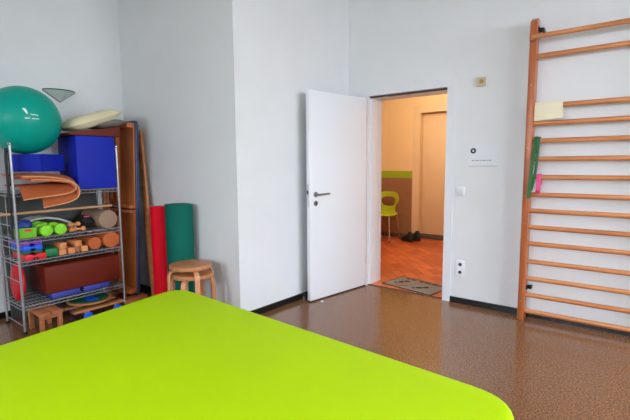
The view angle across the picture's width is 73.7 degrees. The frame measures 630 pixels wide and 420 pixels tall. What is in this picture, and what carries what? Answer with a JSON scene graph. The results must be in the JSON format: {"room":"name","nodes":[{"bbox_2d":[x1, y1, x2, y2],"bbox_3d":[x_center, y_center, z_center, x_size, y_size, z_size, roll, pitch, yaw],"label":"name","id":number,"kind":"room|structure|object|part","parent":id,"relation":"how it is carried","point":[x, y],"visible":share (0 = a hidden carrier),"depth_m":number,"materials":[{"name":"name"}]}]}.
{"room":"physiotherapy room","nodes":[
{"label":"physiotherapy room","id":0,"kind":"room"},
{"bbox_2d":[0,0,123,312],"bbox_3d":[-3.529,-0.481,2.709,0.200,3.080,5.080,4,8,37],"label":"wall","id":1,"kind":"structure","parent":0,"point":[73,45],"depth_m":3.96,"materials":[{"name":"paint"}]},
{"bbox_2d":[0,288,109,318],"bbox_3d":[-3.435,1.029,2.808,0.012,0.055,4.680,4,8,37],"label":"baseboard","id":2,"kind":"structure","parent":1,"relation":"attached to","point":[2,314],"depth_m":3.70,"materials":[{"name":"black plastic"}]},
{"bbox_2d":[42,88,74,101],"bbox_3d":[-2.368,-1.065,3.922,0.120,0.112,0.281,4,8,37],"label":"wall lamp","id":3,"kind":"object","parent":1,"relation":"attached to","point":[60,95],"visible":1,"depth_m":3.90,"materials":[{"name":"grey glass"}]},
{"bbox_2d":[117,0,239,307],"bbox_3d":[-1.279,-0.642,4.051,1.736,3.080,0.200,4,8,37],"label":"wall","id":4,"kind":"structure","parent":0,"point":[177,56],"depth_m":3.79,"materials":[{"name":"paint"}]},
{"bbox_2d":[140,284,150,291],"bbox_3d":[-1.332,0.872,4.130,1.738,0.055,0.012,4,8,37],"label":"baseboard","id":5,"kind":"structure","parent":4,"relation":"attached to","point":[142,287],"depth_m":4.49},
{"bbox_2d":[232,0,348,310],"bbox_3d":[-0.221,-0.655,4.104,0.211,3.080,1.562,5,8,40],"label":"wall","id":6,"kind":"structure","parent":0,"point":[284,49],"depth_m":3.81,"materials":[{"name":"paint"}]},
{"bbox_2d":[250,291,307,313],"bbox_3d":[-0.125,0.856,4.195,0.012,0.055,1.562,5,8,40],"label":"baseboard","id":7,"kind":"structure","parent":6,"relation":"attached to","point":[286,301],"depth_m":3.94,"materials":[{"name":"black plastic"}]},
{"bbox_2d":[0,235,629,419],"bbox_3d":[0.601,1.078,2.636,7.500,0.060,9.700,4,8,37],"label":"floor","id":8,"kind":"structure","parent":0,"point":[540,369],"depth_m":3.19,"materials":[{"name":"brown laminate"}]},
{"bbox_2d":[26,303,62,332],"bbox_3d":[-2.212,0.892,3.448,0.285,0.172,0.170,4,8,37],"label":"stool","id":9,"kind":"object","parent":8,"relation":"on","point":[47,313],"visible":0.8,"depth_m":3.41,"materials":[{"name":"brown wood"}]},
{"bbox_3d":[-2.341,0.903,3.466,0.032,0.150,0.032,4,8,37],"label":"leg","id":10,"kind":"part","parent":9,"relation":"part of","materials":[{"name":"brown wood"}]},
{"bbox_3d":[-2.162,0.916,3.330,0.032,0.150,0.032,4,8,37],"label":"leg","id":11,"kind":"part","parent":9,"relation":"part of","materials":[{"name":"brown wood"}]},
{"bbox_3d":[-2.083,0.905,3.433,0.032,0.150,0.032,4,8,37],"label":"leg","id":12,"kind":"part","parent":9,"relation":"part of","materials":[{"name":"brown wood"}]},
{"bbox_2d":[0,190,105,319],"bbox_3d":[-2.425,0.364,3.945,0.102,1.118,0.820,4,8,37],"label":"foam mat","id":13,"kind":"object","parent":8,"relation":"on","point":[85,199],"visible":0.11,"depth_m":3.79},
{"bbox_2d":[0,142,126,334],"bbox_3d":[-2.223,0.186,3.715,0.430,1.519,0.855,4,8,37],"label":"wire rack","id":14,"kind":"object","parent":8,"relation":"on","point":[13,192],"visible":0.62,"depth_m":3.54,"materials":[{"name":"metal"}]},
{"bbox_3d":[-2.633,0.215,3.511,0.019,1.488,0.019,4,8,37],"label":"post","id":15,"kind":"part","parent":14,"relation":"part of","materials":[{"name":"metal"}]},
{"bbox_2d":[4,148,13,239],"bbox_3d":[-2.367,-0.123,3.268,0.060,0.712,0.029,4,8,37],"label":"belt","id":16,"kind":"object","parent":14,"relation":"hanging from","point":[7,163],"visible":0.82,"depth_m":3.26,"materials":[{"name":"red fabric"}]},
{"bbox_3d":[-2.315,0.239,3.269,0.019,1.488,0.019,4,8,37],"label":"post","id":17,"kind":"part","parent":14,"relation":"part of","materials":[{"name":"metal"}]},
{"bbox_2d":[10,263,25,300],"bbox_3d":[-2.454,0.593,3.469,0.318,0.318,0.068,5,8,42],"label":"cushion","id":18,"kind":"object","parent":14,"relation":"on","point":[15,286],"visible":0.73,"depth_m":3.41,"materials":[{"name":"red plastic"}]},
{"bbox_2d":[13,226,36,238],"bbox_3d":[-2.335,0.179,3.376,0.164,0.082,0.130,4,8,37],"label":"box","id":19,"kind":"object","parent":14,"relation":"on","point":[24,233],"visible":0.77,"depth_m":3.33,"materials":[{"name":"plastic"}]},
{"bbox_2d":[14,219,32,228],"bbox_3d":[-2.339,0.125,3.367,0.124,0.104,0.125,4,8,37],"label":"ball","id":20,"kind":"object","parent":19,"relation":"in","point":[23,223],"visible":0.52,"depth_m":3.33,"materials":[{"name":"blue rubber"}]},
{"bbox_2d":[13,251,45,260],"bbox_3d":[-2.351,0.368,3.458,0.280,0.048,0.150,4,8,37],"label":"block","id":21,"kind":"object","parent":14,"relation":"on","point":[42,255],"visible":0.62,"depth_m":3.39,"materials":[{"name":"red plastic"}]},
{"bbox_2d":[11,249,41,254],"bbox_3d":[-2.375,0.330,3.456,0.280,0.027,0.135,4,8,37],"label":"block","id":22,"kind":"object","parent":21,"relation":"on","point":[13,250],"visible":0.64,"depth_m":3.39,"materials":[{"name":"green plastic"}]},
{"bbox_2d":[11,244,42,251],"bbox_3d":[-2.367,0.297,3.447,0.280,0.039,0.137,4,8,37],"label":"block","id":23,"kind":"object","parent":22,"relation":"on","point":[31,246],"visible":0.56,"depth_m":3.38,"materials":[{"name":"blue plastic"}]},
{"bbox_2d":[9,238,41,246],"bbox_3d":[-2.374,0.258,3.445,0.280,0.037,0.142,4,8,37],"label":"block","id":24,"kind":"object","parent":23,"relation":"on","point":[11,240],"visible":0.59,"depth_m":3.38,"materials":[{"name":"purple plastic"}]},
{"bbox_2d":[32,221,47,224],"bbox_3d":[-2.376,0.145,3.635,0.190,0.094,0.094,4,8,37],"label":"dumbbell","id":25,"kind":"object","parent":14,"relation":"on","point":[34,222],"visible":0.36,"depth_m":3.64,"materials":[{"name":"green plastic"}]},
{"bbox_2d":[2,173,79,207],"bbox_3d":[-2.265,-0.170,3.491,0.463,0.275,0.414,4,8,37],"label":"mat","id":26,"kind":"object","parent":14,"relation":"on","point":[62,199],"visible":0.61,"depth_m":3.39,"materials":[{"name":"orange rubber"}]},
{"bbox_2d":[12,154,64,171],"bbox_3d":[-2.308,-0.391,3.490,0.270,0.140,0.285,0,6,4],"label":"foam block","id":27,"kind":"object","parent":26,"relation":"on","point":[21,162],"visible":0.92,"depth_m":3.35,"materials":[{"name":"blue plastic"}]},
{"bbox_2d":[0,86,61,153],"bbox_3d":[-2.378,-0.730,3.420,0.545,0.544,0.544,4,8,37],"label":"exercise ball","id":28,"kind":"object","parent":27,"relation":"on","point":[30,120],"visible":0.98,"depth_m":3.26,"materials":[{"name":"teal rubber"}]},
{"bbox_2d":[4,177,76,200],"bbox_3d":[-2.273,-0.187,3.466,0.478,0.171,0.393,4,8,37],"label":"mat","id":29,"kind":"object","parent":26,"relation":"in","point":[51,188],"visible":0.8,"depth_m":3.35,"materials":[{"name":"orange rubber"}]},
{"bbox_2d":[33,223,52,235],"bbox_3d":[-2.248,0.163,3.465,0.190,0.094,0.094,4,8,37],"label":"dumbbell","id":30,"kind":"object","parent":14,"relation":"on","point":[44,230],"visible":0.9,"depth_m":3.41,"materials":[{"name":"green plastic"}]},
{"bbox_2d":[23,216,76,227],"bbox_3d":[-2.330,0.116,3.688,0.175,0.132,0.375,4,8,37],"label":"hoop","id":31,"kind":"object","parent":14,"relation":"on","point":[32,218],"visible":0.69,"depth_m":3.63,"materials":[{"name":"grey plastic"}]},
{"bbox_2d":[42,244,57,256],"bbox_3d":[-2.298,0.346,3.580,0.265,0.066,0.098,4,8,37],"label":"block","id":32,"kind":"object","parent":14,"relation":"on","point":[50,251],"visible":0.64,"depth_m":3.50,"materials":[{"name":"green plastic"}]},
{"bbox_2d":[0,204,111,216],"bbox_3d":[-2.163,0.001,3.528,0.021,0.030,0.906,5,8,40],"label":"pole","id":33,"kind":"object","parent":14,"relation":"on","point":[108,205],"visible":1,"depth_m":3.51,"materials":[{"name":"brown wood"}]},
{"bbox_2d":[47,222,66,234],"bbox_3d":[-2.184,0.153,3.548,0.190,0.094,0.094,4,8,37],"label":"dumbbell","id":34,"kind":"object","parent":14,"relation":"on","point":[58,228],"visible":0.91,"depth_m":3.49,"materials":[{"name":"green plastic"}]},
{"bbox_2d":[0,188,117,196],"bbox_3d":[-2.226,-0.164,3.678,0.408,0.035,0.829,4,8,37],"label":"wire shelf","id":35,"kind":"object","parent":14,"relation":"attached to","point":[13,192],"depth_m":3.63,"materials":[{"name":"metal"}]},
{"bbox_2d":[38,287,80,298],"bbox_3d":[-2.244,0.704,3.686,0.305,0.050,0.230,4,8,37],"label":"pad","id":36,"kind":"object","parent":14,"relation":"on","point":[75,290],"visible":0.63,"depth_m":3.59,"materials":[{"name":"blue plastic"}]},
{"bbox_2d":[29,251,119,294],"bbox_3d":[-2.155,0.549,3.796,0.335,0.230,0.630,4,8,37],"label":"bolster","id":37,"kind":"object","parent":36,"relation":"on","point":[47,278],"visible":0.99,"depth_m":3.65,"materials":[{"name":"brown leather"}]},
{"bbox_2d":[0,226,119,243],"bbox_3d":[-2.223,0.202,3.717,0.408,0.035,0.829,4,8,37],"label":"wire shelf","id":38,"kind":"object","parent":14,"relation":"attached to","point":[17,239],"depth_m":3.55,"materials":[{"name":"metal"}]},
{"bbox_2d":[2,245,120,266],"bbox_3d":[-2.222,0.381,3.736,0.408,0.035,0.829,4,8,37],"label":"wire shelf","id":39,"kind":"object","parent":14,"relation":"attached to","point":[19,262],"depth_m":3.53,"materials":[{"name":"metal"}]},
{"bbox_2d":[58,248,65,254],"bbox_3d":[-2.182,0.351,3.595,0.140,0.050,0.052,5,8,41],"label":"wooden block","id":40,"kind":"object","parent":14,"relation":"on","point":[60,251],"visible":0.59,"depth_m":3.55,"materials":[{"name":"brown wood"}]},
{"bbox_2d":[53,241,66,248],"bbox_3d":[-2.183,0.299,3.590,0.140,0.050,0.052,4,7,34],"label":"wooden block","id":41,"kind":"object","parent":40,"relation":"on","point":[58,244],"visible":0.91,"depth_m":3.56,"materials":[{"name":"brown wood"}]},
{"bbox_2d":[6,280,122,310],"bbox_3d":[-2.220,0.739,3.775,0.408,0.035,0.829,4,8,37],"label":"wire shelf","id":42,"kind":"object","parent":14,"relation":"attached to","point":[23,306],"depth_m":3.57,"materials":[{"name":"metal"}]},
{"bbox_2d":[65,246,74,253],"bbox_3d":[-2.144,0.346,3.645,0.140,0.050,0.052,4,8,35],"label":"wooden block","id":43,"kind":"object","parent":14,"relation":"on","point":[69,250],"visible":0.66,"depth_m":3.60,"materials":[{"name":"brown wood"}]},
{"bbox_2d":[68,245,79,251],"bbox_3d":[-2.131,0.338,3.711,0.130,0.051,0.050,4,8,37],"label":"wooden block","id":44,"kind":"object","parent":14,"relation":"on","point":[77,248],"visible":0.56,"depth_m":3.67,"materials":[{"name":"brown wood"}]},
{"bbox_2d":[67,239,81,245],"bbox_3d":[-2.120,0.287,3.696,0.140,0.050,0.052,3,7,29],"label":"wooden block","id":45,"kind":"object","parent":44,"relation":"on","point":[71,242],"visible":0.96,"depth_m":3.67,"materials":[{"name":"brown wood"}]},
{"bbox_2d":[72,226,85,231],"bbox_3d":[-2.066,0.164,3.671,0.113,0.044,0.043,-5,8,-37],"label":"roller","id":46,"kind":"object","parent":14,"relation":"on","point":[83,228],"visible":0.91,"depth_m":3.67,"materials":[{"name":"brown wood"}]},
{"bbox_2d":[67,221,80,226],"bbox_3d":[-2.111,0.125,3.683,0.043,0.044,0.113,3,7,27],"label":"roller","id":47,"kind":"object","parent":46,"relation":"on","point":[77,223],"visible":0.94,"depth_m":3.67,"materials":[{"name":"brown wood"}]},
{"bbox_2d":[72,215,94,227],"bbox_3d":[-2.121,0.104,3.842,0.240,0.123,0.100,4,8,37],"label":"pouch","id":48,"kind":"object","parent":14,"relation":"on","point":[87,221],"visible":0.8,"depth_m":3.78,"materials":[{"name":"black fabric"}]},
{"bbox_2d":[80,244,87,251],"bbox_3d":[-2.072,0.335,3.738,0.140,0.050,0.052,5,8,43],"label":"wooden block","id":49,"kind":"object","parent":14,"relation":"on","point":[83,247],"visible":0.7,"depth_m":3.69,"materials":[{"name":"brown wood"}]},
{"bbox_2d":[73,234,100,248],"bbox_3d":[-2.100,0.290,3.871,0.320,0.112,0.112,4,8,37],"label":"roller","id":50,"kind":"object","parent":14,"relation":"on","point":[93,242],"visible":0.81,"depth_m":3.78,"materials":[{"name":"orange plastic"}]},
{"bbox_2d":[58,135,116,188],"bbox_3d":[-2.071,-0.431,3.822,0.360,0.459,0.335,4,8,37],"label":"cube","id":51,"kind":"object","parent":14,"relation":"on","point":[89,161],"visible":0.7,"depth_m":3.69,"materials":[{"name":"blue plastic"}]},
{"bbox_2d":[59,127,120,137],"bbox_3d":[-2.059,-0.710,3.793,0.340,0.097,0.442,4,8,37],"label":"cushion","id":52,"kind":"object","parent":51,"relation":"on","point":[114,132],"visible":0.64,"depth_m":3.72,"materials":[{"name":"brown fabric"}]},
{"bbox_2d":[61,110,121,130],"bbox_3d":[-2.020,-0.806,3.769,0.340,0.207,0.442,4,8,37],"label":"pillow","id":53,"kind":"object","parent":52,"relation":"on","point":[89,120],"visible":0.92,"depth_m":3.64,"materials":[{"name":"beige fabric"}]},
{"bbox_2d":[87,119,125,128],"bbox_3d":[-1.950,-0.792,3.879,0.340,0.094,0.255,4,8,37],"label":"seat cushion","id":54,"kind":"object","parent":52,"relation":"on","point":[116,122],"visible":0.57,"depth_m":3.79,"materials":[{"name":"grey fabric"}]},
{"bbox_2d":[80,281,109,291],"bbox_3d":[-2.088,0.681,3.889,0.305,0.050,0.235,4,8,37],"label":"pad","id":55,"kind":"object","parent":14,"relation":"on","point":[107,283],"visible":0.47,"depth_m":3.78,"materials":[{"name":"blue plastic"}]},
{"bbox_2d":[81,208,116,227],"bbox_3d":[-2.031,0.073,3.940,0.380,0.166,0.166,4,8,37],"label":"foam roller","id":56,"kind":"object","parent":14,"relation":"on","point":[102,218],"visible":0.75,"depth_m":3.83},
{"bbox_3d":[-2.132,0.141,4.162,0.019,1.488,0.019,4,8,37],"label":"post","id":57,"kind":"part","parent":14,"relation":"part of","materials":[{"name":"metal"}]},
{"bbox_2d":[86,229,118,246],"bbox_3d":[-2.007,0.262,3.966,0.350,0.146,0.146,4,8,37],"label":"roller","id":58,"kind":"object","parent":14,"relation":"on","point":[110,239],"visible":0.59,"depth_m":3.86,"materials":[{"name":"orange plastic"}]},
{"bbox_3d":[-1.814,0.165,3.921,0.019,1.488,0.019,4,8,37],"label":"post","id":59,"kind":"part","parent":14,"relation":"part of","materials":[{"name":"metal"}]},
{"bbox_2d":[61,295,124,317],"bbox_3d":[-2.005,0.892,3.811,0.296,0.092,0.445,4,8,37],"label":"scooter","id":60,"kind":"object","parent":8,"relation":"on","point":[74,310],"visible":0.66,"depth_m":3.72,"materials":[{"name":"brown wood"}]},
{"bbox_2d":[66,292,111,305],"bbox_3d":[-2.041,0.818,3.802,0.372,0.055,0.372,4,8,37],"label":"board","id":61,"kind":"object","parent":60,"relation":"on","point":[98,298],"visible":0.91,"depth_m":3.75,"materials":[{"name":"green wood"}]},
{"bbox_2d":[106,288,122,294],"bbox_3d":[-2.071,0.844,4.445,0.090,0.052,0.365,4,8,37],"label":"wooden beam","id":62,"kind":"structure","parent":8,"relation":"on","point":[112,292],"depth_m":4.36,"materials":[{"name":"brown wood"}]},
{"bbox_2d":[103,120,139,294],"bbox_3d":[-1.953,-0.020,4.215,0.529,1.709,0.176,4,8,37],"label":"massage table","id":63,"kind":"object","parent":62,"relation":"on","point":[127,149],"visible":0.54,"depth_m":4.13,"materials":[{"name":"brown wood"}]},
{"bbox_3d":[-2.151,-0.034,4.334,0.020,1.551,0.122,4,8,37],"label":"rail","id":64,"kind":"part","parent":63,"relation":"part of","materials":[{"name":"brown wood"}]},
{"bbox_3d":[-2.051,-0.444,4.244,0.040,0.676,0.067,4,8,37],"label":"leg","id":65,"kind":"part","parent":63,"relation":"part of","materials":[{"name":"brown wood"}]},
{"bbox_3d":[-2.065,0.389,4.307,0.040,0.676,0.067,4,8,37],"label":"leg","id":66,"kind":"part","parent":63,"relation":"part of","materials":[{"name":"brown wood"}]},
{"bbox_3d":[-1.963,-0.437,4.178,0.040,0.676,0.067,4,8,37],"label":"leg","id":67,"kind":"part","parent":63,"relation":"part of","materials":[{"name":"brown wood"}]},
{"bbox_3d":[-1.978,0.395,4.241,0.040,0.676,0.067,4,8,37],"label":"leg","id":68,"kind":"part","parent":63,"relation":"part of","materials":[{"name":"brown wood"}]},
{"bbox_3d":[-1.958,-0.044,4.195,0.492,0.034,0.046,4,8,37],"label":"hinge rail","id":69,"kind":"part","parent":63,"relation":"part of","materials":[{"name":"brown wood"}]},
{"bbox_3d":[-1.959,0.004,4.199,0.492,0.034,0.046,4,8,37],"label":"hinge rail","id":70,"kind":"part","parent":63,"relation":"part of","materials":[{"name":"brown wood"}]},
{"bbox_3d":[-1.977,0.780,4.252,0.492,0.047,0.062,4,8,37],"label":"rail","id":71,"kind":"part","parent":63,"relation":"part of","materials":[{"name":"brown wood"}]},
{"bbox_3d":[-1.949,-0.820,4.130,0.492,0.047,0.062,4,8,37],"label":"rail","id":72,"kind":"part","parent":63,"relation":"part of","materials":[{"name":"brown wood"}]},
{"bbox_3d":[-1.933,-0.436,4.189,0.492,0.819,0.046,4,8,37],"label":"panel","id":73,"kind":"part","parent":63,"relation":"part of","materials":[{"name":"brown wood"}]},
{"bbox_3d":[-1.948,0.393,4.252,0.492,0.819,0.046,4,8,37],"label":"panel","id":74,"kind":"part","parent":63,"relation":"part of","materials":[{"name":"brown wood"}]},
{"bbox_2d":[121,293,146,303],"bbox_3d":[-1.782,0.875,4.141,0.090,0.052,0.230,4,8,37],"label":"wooden beam","id":75,"kind":"structure","parent":8,"relation":"on","point":[130,299],"depth_m":4.11,"materials":[{"name":"brown wood"}]},
{"bbox_2d":[138,130,153,295],"bbox_3d":[-1.683,0.043,4.209,0.046,1.678,0.378,-5,8,-35],"label":"wooden plank","id":76,"kind":"object","parent":8,"relation":"on","point":[143,176],"visible":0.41,"depth_m":4.20,"materials":[{"name":"brown wood"}]},
{"bbox_2d":[150,206,166,294],"bbox_3d":[-1.454,0.437,4.017,0.197,0.945,0.188,4,8,37],"label":"rolled mat","id":77,"kind":"object","parent":8,"relation":"on","point":[157,213],"visible":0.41,"depth_m":3.92,"materials":[{"name":"red rubber"}]},
{"bbox_2d":[164,203,194,292],"bbox_3d":[-1.223,0.437,3.813,0.238,0.985,0.227,4,8,37],"label":"rolled mat","id":78,"kind":"object","parent":8,"relation":"on","point":[178,216],"visible":0.61,"depth_m":3.70,"materials":[{"name":"teal rubber"}]},
{"bbox_2d":[171,268,215,299],"bbox_3d":[-1.018,0.739,3.526,0.340,0.445,0.340,-6,8,-40],"label":"round stool","id":79,"kind":"object","parent":8,"relation":"on","point":[185,277],"visible":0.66,"depth_m":3.46,"materials":[{"name":"brown wood"}]},
{"bbox_3d":[-1.158,0.754,3.548,0.103,0.412,0.038,0,6,8],"label":"leg","id":80,"kind":"part","parent":79,"relation":"part of","materials":[{"name":"brown wood"}]},
{"bbox_3d":[-1.038,0.770,3.389,0.038,0.412,0.103,0,6,8],"label":"leg","id":81,"kind":"part","parent":79,"relation":"part of","materials":[{"name":"brown wood"}]},
{"bbox_2d":[167,259,213,296],"bbox_3d":[-1.032,0.666,3.509,0.340,0.445,0.340,2,7,23],"label":"round stool","id":82,"kind":"object","parent":79,"relation":"on","point":[191,265],"visible":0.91,"depth_m":3.39,"materials":[{"name":"brown wood"}]},
{"bbox_3d":[-1.152,0.691,3.437,0.103,0.412,0.038,-4,7,-32],"label":"leg","id":83,"kind":"part","parent":82,"relation":"part of","materials":[{"name":"brown wood"}]},
{"bbox_3d":[-1.033,0.461,3.487,0.340,0.032,0.340,-2,6,-14],"label":"seat","id":84,"kind":"part","parent":82,"relation":"part of","materials":[{"name":"brown wood"}]},
{"bbox_3d":[-0.957,0.695,3.392,0.038,0.412,0.103,-4,7,-32],"label":"leg","id":85,"kind":"part","parent":82,"relation":"part of","materials":[{"name":"brown wood"}]},
{"bbox_3d":[-1.020,0.533,3.504,0.340,0.032,0.340,3,7,25],"label":"seat","id":86,"kind":"part","parent":79,"relation":"part of","materials":[{"name":"brown wood"}]},
{"bbox_3d":[-0.998,0.740,3.667,0.038,0.412,0.103,0,6,8],"label":"leg","id":87,"kind":"part","parent":79,"relation":"part of","materials":[{"name":"brown wood"}]},
{"bbox_3d":[-0.878,0.756,3.508,0.103,0.412,0.038,0,6,8],"label":"leg","id":88,"kind":"part","parent":79,"relation":"part of","materials":[{"name":"brown wood"}]},
{"bbox_2d":[0,290,513,419],"bbox_3d":[-0.462,0.891,1.592,2.051,0.550,1.339,4,8,37],"label":"table","id":89,"kind":"object","parent":8,"relation":"on","point":[175,354],"visible":1,"depth_m":1.57,"materials":[{"name":"plastic"}]},
{"bbox_2d":[381,191,400,241],"bbox_3d":[1.216,0.101,7.446,0.478,0.841,0.476,4,8,35],"label":"chair","id":90,"kind":"object","parent":8,"relation":"on","point":[388,211],"visible":0.64,"depth_m":7.50,"materials":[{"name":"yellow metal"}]},
{"bbox_3d":[1.211,0.062,7.434,0.450,0.056,0.410,4,8,35],"label":"seat","id":91,"kind":"part","parent":90,"relation":"part of","materials":[{"name":"yellow plastic"}]},
{"bbox_3d":[1.271,0.322,7.189,0.022,0.440,0.090,0,6,-1],"label":"leg","id":92,"kind":"part","parent":90,"relation":"part of","materials":[{"name":"silver metal"}]},
{"bbox_3d":[1.321,-0.150,7.570,0.446,0.370,0.108,4,8,35],"label":"backrest","id":93,"kind":"part","parent":90,"relation":"part of","materials":[{"name":"yellow plastic"}]},
{"bbox_2d":[401,232,412,241],"bbox_3d":[1.591,0.451,7.269,0.096,0.175,0.276,-4,7,-32],"label":"shoe","id":94,"kind":"object","parent":8,"relation":"on","point":[408,237],"visible":1,"depth_m":7.19,"materials":[{"name":"black leather"}]},
{"bbox_2d":[382,276,441,294],"bbox_3d":[1.103,0.826,4.609,0.400,0.010,0.620,-6,8,-42],"label":"doormat","id":95,"kind":"object","parent":8,"relation":"on","point":[419,286],"visible":0.96,"depth_m":4.59,"materials":[{"name":"beige fabric"}]},
{"bbox_2d":[413,231,420,240],"bbox_3d":[1.727,0.443,7.340,0.096,0.175,0.276,-5,8,-38],"label":"shoe","id":96,"kind":"object","parent":8,"relation":"on","point":[416,236],"visible":0.8,"depth_m":7.25,"materials":[{"name":"black leather"}]},
{"bbox_2d":[381,94,446,170],"bbox_3d":[2.304,-0.829,7.088,4.400,2.750,0.200,4,8,37],"label":"wall","id":97,"kind":"structure","parent":0,"point":[397,114],"depth_m":7.51,"materials":[{"name":"paint"}]},
{"bbox_2d":[381,178,411,233],"bbox_3d":[1.210,-0.082,8.014,1.630,1.080,0.200,4,8,37],"label":"wall panel","id":98,"kind":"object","parent":97,"relation":"attached to","point":[402,187],"depth_m":7.64,"materials":[{"name":"brown wood"}]},
{"bbox_2d":[381,171,411,177],"bbox_3d":[1.205,-0.681,7.950,1.630,0.125,0.200,4,8,37],"label":"trim","id":99,"kind":"structure","parent":97,"relation":"attached to","point":[384,174],"depth_m":7.62,"materials":[{"name":"green paint"}]},
{"bbox_2d":[411,103,446,234],"bbox_3d":[2.235,-0.622,7.133,1.160,2.330,0.190,4,8,37],"label":"trim","id":100,"kind":"structure","parent":97,"relation":"attached to","point":[419,111],"depth_m":7.34,"materials":[{"name":"beige wood"}]},
{"bbox_2d":[421,112,446,239],"bbox_3d":[2.246,-0.560,7.154,0.894,2.193,0.105,4,8,37],"label":"door","id":101,"kind":"structure","parent":97,"relation":"in","point":[434,124],"depth_m":7.30,"materials":[{"name":"beige wood"}]},
{"bbox_3d":[2.270,0.485,7.289,0.894,0.086,0.050,4,8,37],"label":"kick plate","id":102,"kind":"part","parent":101,"relation":"part of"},
{"bbox_2d":[348,0,629,326],"bbox_3d":[1.644,-0.639,3.837,7.500,3.080,0.290,4,8,37],"label":"wall","id":103,"kind":"structure","parent":0,"point":[392,42],"depth_m":3.60,"materials":[{"name":"paint"}]},
{"bbox_2d":[306,89,366,301],"bbox_3d":[0.239,-0.140,4.254,0.843,2.014,0.172,-6,8,-42],"label":"door","id":104,"kind":"structure","parent":103,"relation":"in","point":[336,124],"depth_m":4.20,"materials":[{"name":"white paint"}]},
{"bbox_3d":[-0.065,-0.134,3.975,0.002,0.220,0.022,-6,8,-42],"label":"lock plate","id":105,"kind":"part","parent":104,"relation":"part of","materials":[{"name":"silver metal"}]},
{"bbox_2d":[368,284,441,298],"bbox_3d":[0.931,0.850,4.408,0.852,0.006,0.030,4,8,37],"label":"trim","id":106,"kind":"structure","parent":103,"relation":"attached to","point":[368,284],"depth_m":4.38,"materials":[{"name":"brown wood"}]},
{"bbox_2d":[361,77,455,300],"bbox_3d":[0.993,-0.207,4.385,1.002,2.113,0.316,4,8,37],"label":"trim","id":107,"kind":"structure","parent":103,"relation":"attached to","point":[375,96],"depth_m":4.41,"materials":[{"name":"white wood"}]},
{"bbox_2d":[456,260,464,276],"bbox_3d":[1.377,0.554,3.985,0.082,0.156,0.014,4,8,37],"label":"double socket","id":108,"kind":"object","parent":103,"relation":"attached to","point":[460,265],"visible":1,"depth_m":3.98,"materials":[{"name":"white plastic"}]},
{"bbox_2d":[456,187,464,195],"bbox_3d":[1.357,-0.172,3.917,0.080,0.085,0.017,4,8,37],"label":"light switch","id":109,"kind":"object","parent":103,"relation":"attached to","point":[460,191],"visible":1,"depth_m":3.91,"materials":[{"name":"white plastic"}]},
{"bbox_2d":[476,77,485,86],"bbox_3d":[1.465,-1.134,3.710,0.074,0.075,0.040,4,8,37],"label":"thermostat","id":110,"kind":"object","parent":103,"relation":"attached to","point":[480,81],"visible":1,"depth_m":3.70,"materials":[{"name":"beige plastic"}]},
{"bbox_2d":[468,144,497,166],"bbox_3d":[1.508,-0.490,3.772,0.250,0.200,0.003,4,8,37],"label":"notice sheet","id":111,"kind":"object","parent":103,"relation":"attached to","point":[480,155],"visible":1,"depth_m":3.77,"materials":[{"name":"paper"}]},
{"bbox_2d":[449,296,629,335],"bbox_3d":[2.379,0.940,3.260,5.045,0.055,0.012,4,8,37],"label":"baseboard","id":112,"kind":"structure","parent":103,"relation":"attached to","point":[507,309],"depth_m":3.72,"materials":[{"name":"black plastic"}]},
{"bbox_2d":[516,18,629,331],"bbox_3d":[2.149,-0.267,3.188,1.025,2.474,0.189,4,8,37],"label":"wall bars","id":113,"kind":"object","parent":103,"relation":"attached to","point":[535,30],"visible":1,"depth_m":3.31,"materials":[{"name":"brown wood"}]},
{"bbox_3d":[1.766,-0.296,3.481,0.050,2.474,0.105,4,8,37],"label":"post","id":114,"kind":"part","parent":113,"relation":"part of","materials":[{"name":"brown wood"}]},
{"bbox_2d":[526,136,540,198],"bbox_3d":[1.789,-0.346,3.421,0.126,0.502,0.058,-5,8,-38],"label":"band","id":115,"kind":"object","parent":113,"relation":"hanging from","point":[536,143],"visible":1,"depth_m":3.40,"materials":[{"name":"green rubber"}]},
{"bbox_2d":[535,174,541,193],"bbox_3d":[1.831,-0.215,3.436,0.038,0.164,0.060,4,8,37],"label":"strap","id":116,"kind":"object","parent":113,"relation":"hanging from","point":[538,177],"visible":0.99,"depth_m":3.42,"materials":[{"name":"pink fabric"}]},
{"bbox_2d":[534,100,563,120],"bbox_3d":[1.863,-0.789,3.348,0.197,0.151,0.067,4,8,37],"label":"towel","id":117,"kind":"object","parent":113,"relation":"hanging from","point":[547,110],"visible":0.99,"depth_m":3.32,"materials":[{"name":"beige fabric"}]},
{"bbox_3d":[-0.296,-0.826,7.226,0.100,2.750,2.740,4,8,37],"label":"wall","id":118,"kind":"structure","parent":0,"visible":0},
{"bbox_2d":[381,231,405,236],"bbox_3d":[1.153,0.430,7.982,1.440,0.070,0.012,4,8,37],"label":"baseboard","id":119,"kind":"structure","parent":118,"relation":"attached to","point":[382,232],"depth_m":7.76,"materials":[{"name":"brown wood"}]}
]}

